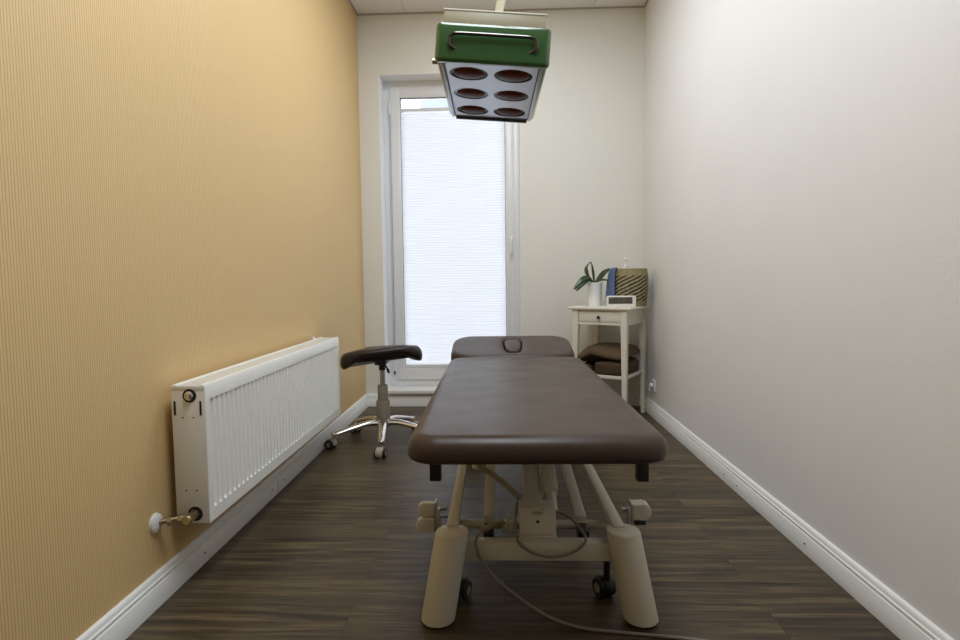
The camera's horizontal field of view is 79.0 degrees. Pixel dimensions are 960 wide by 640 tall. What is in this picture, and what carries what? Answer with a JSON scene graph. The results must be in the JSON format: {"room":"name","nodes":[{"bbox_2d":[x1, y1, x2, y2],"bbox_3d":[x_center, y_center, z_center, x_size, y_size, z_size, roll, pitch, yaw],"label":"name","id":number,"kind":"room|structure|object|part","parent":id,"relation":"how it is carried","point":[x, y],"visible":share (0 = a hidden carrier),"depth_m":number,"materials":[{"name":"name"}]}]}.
{"room":"massage therapy room","nodes":[
{"label":"massage therapy room","id":0,"kind":"room"},
{"bbox_2d":[0,0,365,639],"bbox_3d":[-1.062,-0.648,1.636,0.120,3.040,6.174,0,4,2],"label":"wall","id":1,"kind":"structure","parent":0,"point":[180,180],"depth_m":1.70,"materials":[{"name":"paint"}]},
{"bbox_2d":[76,394,367,639],"bbox_3d":[-0.978,0.822,1.686,0.021,0.098,5.674,0,4,2],"label":"baseboard","id":2,"kind":"structure","parent":1,"relation":"attached to","point":[121,621],"depth_m":2.00,"materials":[{"name":"white paint"}]},
{"bbox_2d":[149,337,340,532],"bbox_3d":[-0.893,0.368,2.520,0.134,0.451,1.606,0,4,2],"label":"radiator","id":3,"kind":"object","parent":1,"relation":"attached to","point":[233,425],"visible":1,"depth_m":2.09,"materials":[{"name":"metal"}]},
{"bbox_2d":[184,391,193,400],"bbox_3d":[-0.902,0.237,1.800,0.029,0.029,0.015,0,4,2],"label":"valve","id":4,"kind":"object","parent":3,"relation":"attached to","point":[188,395],"depth_m":1.80,"materials":[{"name":"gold metal"}]},
{"bbox_3d":[-0.906,0.424,1.825,0.104,0.437,0.012,0,4,2],"label":"panel","id":5,"kind":"part","parent":3,"relation":"part of","materials":[{"name":"metal"}]},
{"bbox_2d":[172,337,337,385],"bbox_3d":[-0.880,0.157,2.548,0.102,0.013,1.489,0,4,2],"label":"grille","id":6,"kind":"object","parent":3,"relation":"attached to","point":[229,375],"depth_m":2.28,"materials":[{"name":"metal"}]},
{"bbox_3d":[-0.831,0.371,2.561,0.012,0.437,1.489,0,4,2],"label":"panel","id":7,"kind":"part","parent":3,"relation":"part of","materials":[{"name":"metal"}]},
{"bbox_2d":[351,0,645,13],"bbox_3d":[0.039,-2.124,1.492,3.000,0.100,6.174,0,4,2],"label":"ceiling","id":8,"kind":"structure","parent":0,"point":[361,6],"depth_m":4.18,"materials":[{"name":"white paint"}]},
{"bbox_2d":[432,0,551,122],"bbox_3d":[0.060,-1.464,2.022,0.449,1.292,0.941,0,4,2],"label":"lamp","id":9,"kind":"object","parent":8,"relation":"hanging from","point":[493,65],"visible":1,"depth_m":1.91,"materials":[{"name":"green metal"}]},
{"bbox_3d":[-0.118,-0.866,2.216,0.013,0.017,0.622,-1,4,1],"label":"rail","id":10,"kind":"part","parent":9,"relation":"part of","materials":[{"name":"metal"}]},
{"bbox_2d":[451,67,487,79],"bbox_3d":[-0.037,-0.858,1.989,0.131,0.053,0.130,0,4,2],"label":"bulb","id":11,"kind":"object","parent":9,"relation":"attached to","point":[457,73],"depth_m":1.98,"materials":[{"name":"red glass"}]},
{"bbox_2d":[454,88,487,98],"bbox_3d":[-0.034,-0.876,2.202,0.130,0.047,0.130,0,4,7],"label":"bulb","id":12,"kind":"object","parent":9,"relation":"attached to","point":[459,93],"depth_m":2.19,"materials":[{"name":"red glass"}]},
{"bbox_2d":[458,105,486,113],"bbox_3d":[-0.030,-0.891,2.418,0.130,0.047,0.130,0,4,7],"label":"bulb","id":13,"kind":"object","parent":9,"relation":"attached to","point":[462,109],"depth_m":2.40,"materials":[{"name":"red glass"}]},
{"bbox_3d":[0.044,-0.850,2.210,0.317,0.024,0.624,0,4,2],"label":"plate","id":14,"kind":"part","parent":9,"relation":"part of","materials":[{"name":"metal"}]},
{"bbox_3d":[0.041,-0.885,1.863,0.293,0.071,0.027,-1,4,1],"label":"grip handle","id":15,"kind":"part","parent":9,"relation":"part of","materials":[{"name":"silver metal"}]},
{"bbox_3d":[0.054,-1.022,2.131,0.348,0.031,0.465,0,4,2],"label":"lid","id":16,"kind":"part","parent":9,"relation":"part of","materials":[{"name":"beige plastic"}]},
{"bbox_3d":[0.121,-1.546,1.850,0.042,1.105,0.539,-2,4,-17],"label":"ceiling arm","id":17,"kind":"part","parent":9,"relation":"part of","materials":[{"name":"beige plastic"}]},
{"bbox_2d":[496,108,522,115],"bbox_3d":[0.122,-0.880,2.416,0.130,0.047,0.130,-1,4,-5],"label":"bulb","id":18,"kind":"object","parent":9,"relation":"attached to","point":[499,111],"depth_m":2.40,"materials":[{"name":"red glass"}]},
{"bbox_2d":[496,91,527,100],"bbox_3d":[0.118,-0.863,2.201,0.131,0.053,0.130,0,4,2],"label":"bulb","id":19,"kind":"object","parent":9,"relation":"attached to","point":[500,95],"depth_m":2.19,"materials":[{"name":"red glass"}]},
{"bbox_2d":[494,70,531,81],"bbox_3d":[0.114,-0.851,1.987,0.130,0.047,0.130,0,4,7],"label":"bulb","id":20,"kind":"object","parent":9,"relation":"attached to","point":[499,75],"depth_m":1.97,"materials":[{"name":"red glass"}]},
{"bbox_3d":[0.207,-0.844,2.211,0.013,0.017,0.622,-1,4,1],"label":"rail","id":21,"kind":"part","parent":9,"relation":"part of","materials":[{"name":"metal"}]},
{"bbox_2d":[357,8,644,394],"bbox_3d":[0.165,-0.813,4.525,2.116,2.940,0.300,0,4,2],"label":"wall","id":22,"kind":"structure","parent":0,"point":[582,147],"depth_m":4.33,"materials":[{"name":"white paint"}]},
{"bbox_2d":[388,386,436,393],"bbox_3d":[-0.202,0.548,4.549,1.046,0.028,0.210,0,4,2],"label":"trim","id":23,"kind":"structure","parent":22,"relation":"attached to","point":[392,389],"depth_m":4.49,"materials":[{"name":"white paint"}]},
{"bbox_2d":[378,73,521,387],"bbox_3d":[-0.215,-0.638,4.484,1.054,2.405,0.166,0,4,2],"label":"trim","id":24,"kind":"structure","parent":22,"relation":"attached to","point":[382,78],"depth_m":4.45,"materials":[{"name":"white paint"}]},
{"bbox_2d":[383,81,519,385],"bbox_3d":[-0.211,-0.658,4.569,1.054,2.377,0.133,0,4,2],"label":"window","id":25,"kind":"structure","parent":22,"relation":"in","point":[394,92],"depth_m":4.54,"materials":[{"name":"white plastic"}]},
{"bbox_2d":[388,107,505,373],"bbox_3d":[-0.248,-0.603,4.554,0.899,2.074,0.034,0,4,2],"label":"blind","id":26,"kind":"object","parent":25,"relation":"attached to","point":[454,242],"visible":0.86,"depth_m":4.55,"materials":[{"name":"fabric"}]},
{"bbox_3d":[-0.690,-0.611,4.562,0.012,2.050,0.003,0,4,2],"label":"cord","id":27,"kind":"part","parent":26,"relation":"part of","materials":[{"name":"white plastic"}]},
{"bbox_3d":[-0.214,-1.623,4.489,0.808,0.022,0.020,0,4,2],"label":"rail","id":28,"kind":"part","parent":26,"relation":"part of","materials":[{"name":"white plastic"}]},
{"bbox_3d":[-0.192,0.367,4.627,0.808,0.026,0.020,0,4,2],"label":"rail","id":29,"kind":"part","parent":26,"relation":"part of","materials":[{"name":"white plastic"}]},
{"bbox_3d":[0.242,-0.573,4.514,0.028,0.130,0.045,0,4,2],"label":"handle","id":30,"kind":"part","parent":25,"relation":"part of","materials":[{"name":"white plastic"}]},
{"bbox_2d":[368,393,639,406],"bbox_3d":[0.174,0.615,4.465,2.076,0.098,0.020,0,4,2],"label":"baseboard","id":31,"kind":"structure","parent":22,"relation":"attached to","point":[633,399],"depth_m":4.48,"materials":[{"name":"white paint"}]},
{"bbox_2d":[126,406,899,639],"bbox_3d":[0.073,0.906,1.728,3.000,0.100,6.224,0,4,2],"label":"floor","id":32,"kind":"structure","parent":0,"point":[340,552],"depth_m":1.96,"materials":[{"name":"brown wood"}]},
{"bbox_2d":[324,345,421,458],"bbox_3d":[-0.568,0.444,3.462,0.666,0.596,0.650,0,4,2],"label":"stool","id":33,"kind":"object","parent":32,"relation":"on","point":[379,355],"visible":0.86,"depth_m":3.38,"materials":[{"name":"black leather"}]},
{"bbox_3d":[-0.733,0.641,3.428,0.288,0.079,0.052,-2,4,-24],"label":"arm","id":34,"kind":"part","parent":33,"relation":"part of","materials":[{"name":"silver metal"}]},
{"bbox_3d":[-0.693,0.627,3.621,0.052,0.079,0.288,-4,5,-42],"label":"arm","id":35,"kind":"part","parent":33,"relation":"part of","materials":[{"name":"silver metal"}]},
{"bbox_3d":[-0.585,0.217,3.458,0.479,0.143,0.319,-1,4,-12],"label":"seat","id":36,"kind":"part","parent":33,"relation":"part of","materials":[{"name":"brown leather"}]},
{"bbox_3d":[-0.561,0.646,3.330,0.052,0.079,0.288,-1,4,-6],"label":"arm","id":37,"kind":"part","parent":33,"relation":"part of","materials":[{"name":"silver metal"}]},
{"bbox_3d":[-0.415,0.635,3.463,0.288,0.079,0.052,0,4,12],"label":"arm","id":38,"kind":"part","parent":33,"relation":"part of","materials":[{"name":"silver metal"}]},
{"bbox_3d":[-0.499,0.623,3.644,0.052,0.079,0.288,2,5,28],"label":"arm","id":39,"kind":"part","parent":33,"relation":"part of","materials":[{"name":"silver metal"}]},
{"bbox_2d":[407,336,705,639],"bbox_3d":[0.341,0.543,1.524,1.036,0.647,3.826,-1,4,-11],"label":"massage table","id":40,"kind":"object","parent":32,"relation":"on","point":[528,401],"visible":1,"depth_m":1.69,"materials":[{"name":"brown leather"}]},
{"bbox_3d":[-0.100,0.733,1.673,0.149,0.246,0.097,-4,5,-39],"label":"foot post","id":41,"kind":"part","parent":40,"relation":"part of","materials":[{"name":"beige plastic"}]},
{"bbox_3d":[-0.061,0.550,2.433,0.033,0.053,1.470,-1,4,2],"label":"rail","id":42,"kind":"part","parent":40,"relation":"part of","materials":[{"name":"beige metal"}]},
{"bbox_3d":[0.043,0.465,2.296,0.034,0.287,0.967,0,4,2],"label":"lift arm","id":43,"kind":"part","parent":40,"relation":"part of"},
{"bbox_3d":[0.163,0.272,2.193,0.690,0.072,1.536,0,4,2],"label":"mattress","id":44,"kind":"part","parent":40,"relation":"part of","materials":[{"name":"brown leather"}]},
{"bbox_3d":[0.329,0.463,2.285,0.034,0.287,0.967,0,4,2],"label":"lift arm","id":45,"kind":"part","parent":40,"relation":"part of"},
{"bbox_3d":[0.750,0.787,0.870,0.608,0.243,2.284,-3,4,-27],"label":"power cord","id":46,"kind":"part","parent":40,"relation":"part of","materials":[{"name":"grey plastic"}]},
{"bbox_3d":[0.412,0.546,2.415,0.033,0.053,1.471,-1,4,1],"label":"rail","id":47,"kind":"part","parent":40,"relation":"part of","materials":[{"name":"beige metal"}]},
{"bbox_3d":[0.435,0.727,1.665,0.152,0.246,0.097,3,5,42],"label":"foot post","id":48,"kind":"part","parent":40,"relation":"part of","materials":[{"name":"beige plastic"}]},
{"bbox_2d":[567,304,649,412],"bbox_3d":[0.912,0.292,4.121,0.454,0.775,0.418,2,5,34],"label":"side table","id":49,"kind":"object","parent":32,"relation":"on","point":[596,316],"visible":0.77,"depth_m":3.99,"materials":[{"name":"white paint"}]},
{"bbox_3d":[0.674,0.306,4.077,0.040,0.757,0.040,2,5,34],"label":"leg","id":50,"kind":"part","parent":49,"relation":"part of","materials":[{"name":"white paint"}]},
{"bbox_2d":[584,361,597,371],"bbox_3d":[0.805,0.326,4.171,0.089,0.104,0.300,2,5,34],"label":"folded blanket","id":51,"kind":"object","parent":49,"relation":"on","point":[591,364],"visible":0.16,"depth_m":4.08,"materials":[{"name":"brown fabric"}]},
{"bbox_2d":[574,262,609,305],"bbox_3d":[0.781,-0.250,4.095,0.268,0.312,0.125,-1,4,-6],"label":"potted orchid","id":52,"kind":"object","parent":49,"relation":"on","point":[594,287],"visible":0.99,"depth_m":4.07,"materials":[{"name":"white ceramic"}]},
{"bbox_3d":[0.809,-0.178,4.109,0.113,0.166,0.113,0,4,2],"label":"pot","id":53,"kind":"part","parent":52,"relation":"part of","materials":[{"name":"white ceramic"}]},
{"bbox_3d":[0.876,0.283,4.374,0.040,0.757,0.040,2,5,34],"label":"leg","id":54,"kind":"part","parent":49,"relation":"part of","materials":[{"name":"white paint"}]},
{"bbox_3d":[0.814,-0.017,3.955,0.305,0.070,0.020,2,5,34],"label":"drawer","id":55,"kind":"part","parent":49,"relation":"part of","materials":[{"name":"white paint"}]},
{"bbox_2d":[595,357,638,375],"bbox_3d":[0.960,0.313,4.077,0.222,0.121,0.348,3,5,39],"label":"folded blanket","id":56,"kind":"object","parent":49,"relation":"on","point":[612,368],"visible":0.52,"depth_m":3.96,"materials":[{"name":"brown fabric"}]},
{"bbox_2d":[577,342,639,360],"bbox_3d":[0.899,0.236,4.119,0.385,0.137,0.360,2,5,34],"label":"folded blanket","id":57,"kind":"object","parent":56,"relation":"on","point":[604,351],"visible":0.77,"depth_m":4.00,"materials":[{"name":"brown fabric"}]},
{"bbox_2d":[597,370,642,379],"bbox_3d":[0.918,0.378,4.130,0.365,0.022,0.368,2,5,34],"label":"shelf","id":58,"kind":"object","parent":49,"relation":"attached to","point":[623,376],"depth_m":3.95,"materials":[{"name":"white paint"}]},
{"bbox_2d":[607,296,635,306],"bbox_3d":[0.955,-0.122,3.932,0.192,0.076,0.034,0,4,2],"label":"digital clock","id":59,"kind":"object","parent":49,"relation":"on","point":[612,301],"visible":1,"depth_m":3.92,"materials":[{"name":"white plastic"}]},
{"bbox_3d":[0.963,0.317,3.881,0.040,0.757,0.040,2,5,34],"label":"leg","id":60,"kind":"part","parent":49,"relation":"part of","materials":[{"name":"white paint"}]},
{"bbox_2d":[615,268,648,305],"bbox_3d":[1.051,-0.227,4.083,0.244,0.261,0.244,2,5,31],"label":"woven basket","id":61,"kind":"object","parent":49,"relation":"on","point":[628,281],"visible":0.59,"depth_m":3.98,"materials":[{"name":"wicker"}]},
{"bbox_2d":[606,268,617,297],"bbox_3d":[0.929,-0.256,4.041,0.084,0.207,0.088,-2,4,-16],"label":"cloth","id":62,"kind":"object","parent":61,"relation":"hanging from","point":[610,287],"visible":0.9,"depth_m":4.03,"materials":[{"name":"blue fabric"}]},
{"bbox_2d":[623,258,629,267],"bbox_3d":[1.026,-0.271,4.102,0.066,0.326,0.066,0,4,2],"label":"pump bottle","id":63,"kind":"object","parent":61,"relation":"in","point":[625,259],"visible":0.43,"depth_m":4.08,"materials":[{"name":"white plastic"}]},
{"bbox_3d":[1.165,0.294,4.179,0.040,0.757,0.040,2,5,34],"label":"leg","id":64,"kind":"part","parent":49,"relation":"part of","materials":[{"name":"white paint"}]},
{"bbox_2d":[643,0,959,639],"bbox_3d":[1.194,-0.674,1.651,0.122,3.040,5.975,-1,4,2],"label":"wall","id":65,"kind":"structure","parent":0,"point":[801,183],"depth_m":1.95,"materials":[{"name":"white paint"}]},
{"bbox_2d":[348,0,648,15],"bbox_3d":[0.057,-2.067,1.445,2.154,0.008,5.674,0,4,2],"label":"trim","id":66,"kind":"structure","parent":65,"relation":"attached to","point":[646,2],"depth_m":4.25,"materials":[{"name":"white paint"}]},
{"bbox_2d":[648,379,655,391],"bbox_3d":[1.201,0.462,4.075,0.040,0.083,0.082,0,4,2],"label":"wall socket","id":67,"kind":"object","parent":65,"relation":"attached to","point":[652,385],"visible":1,"depth_m":4.06,"materials":[{"name":"white plastic"}]},
{"bbox_3d":[1.214,0.462,4.075,0.012,0.082,0.082,0,4,2],"label":"plate","id":68,"kind":"part","parent":67,"relation":"part of","materials":[{"name":"white plastic"}]},
{"bbox_2d":[639,396,953,639],"bbox_3d":[1.135,0.804,1.606,0.021,0.098,5.674,-1,4,2],"label":"baseboard","id":69,"kind":"structure","parent":65,"relation":"attached to","point":[890,609],"depth_m":1.96,"materials":[{"name":"white paint"}]},
{"label":"outside","id":70,"kind":"structure","parent":0,"visible":0},
{"bbox_2d":[420,99,447,107],"bbox_3d":[1.350,-4.442,14.685,5.140,8.740,6.400,0,4,2],"label":"sky","id":71,"kind":"structure","parent":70,"point":[442,103],"depth_m":11.77,"materials":[{"name":"white"}]}
]}

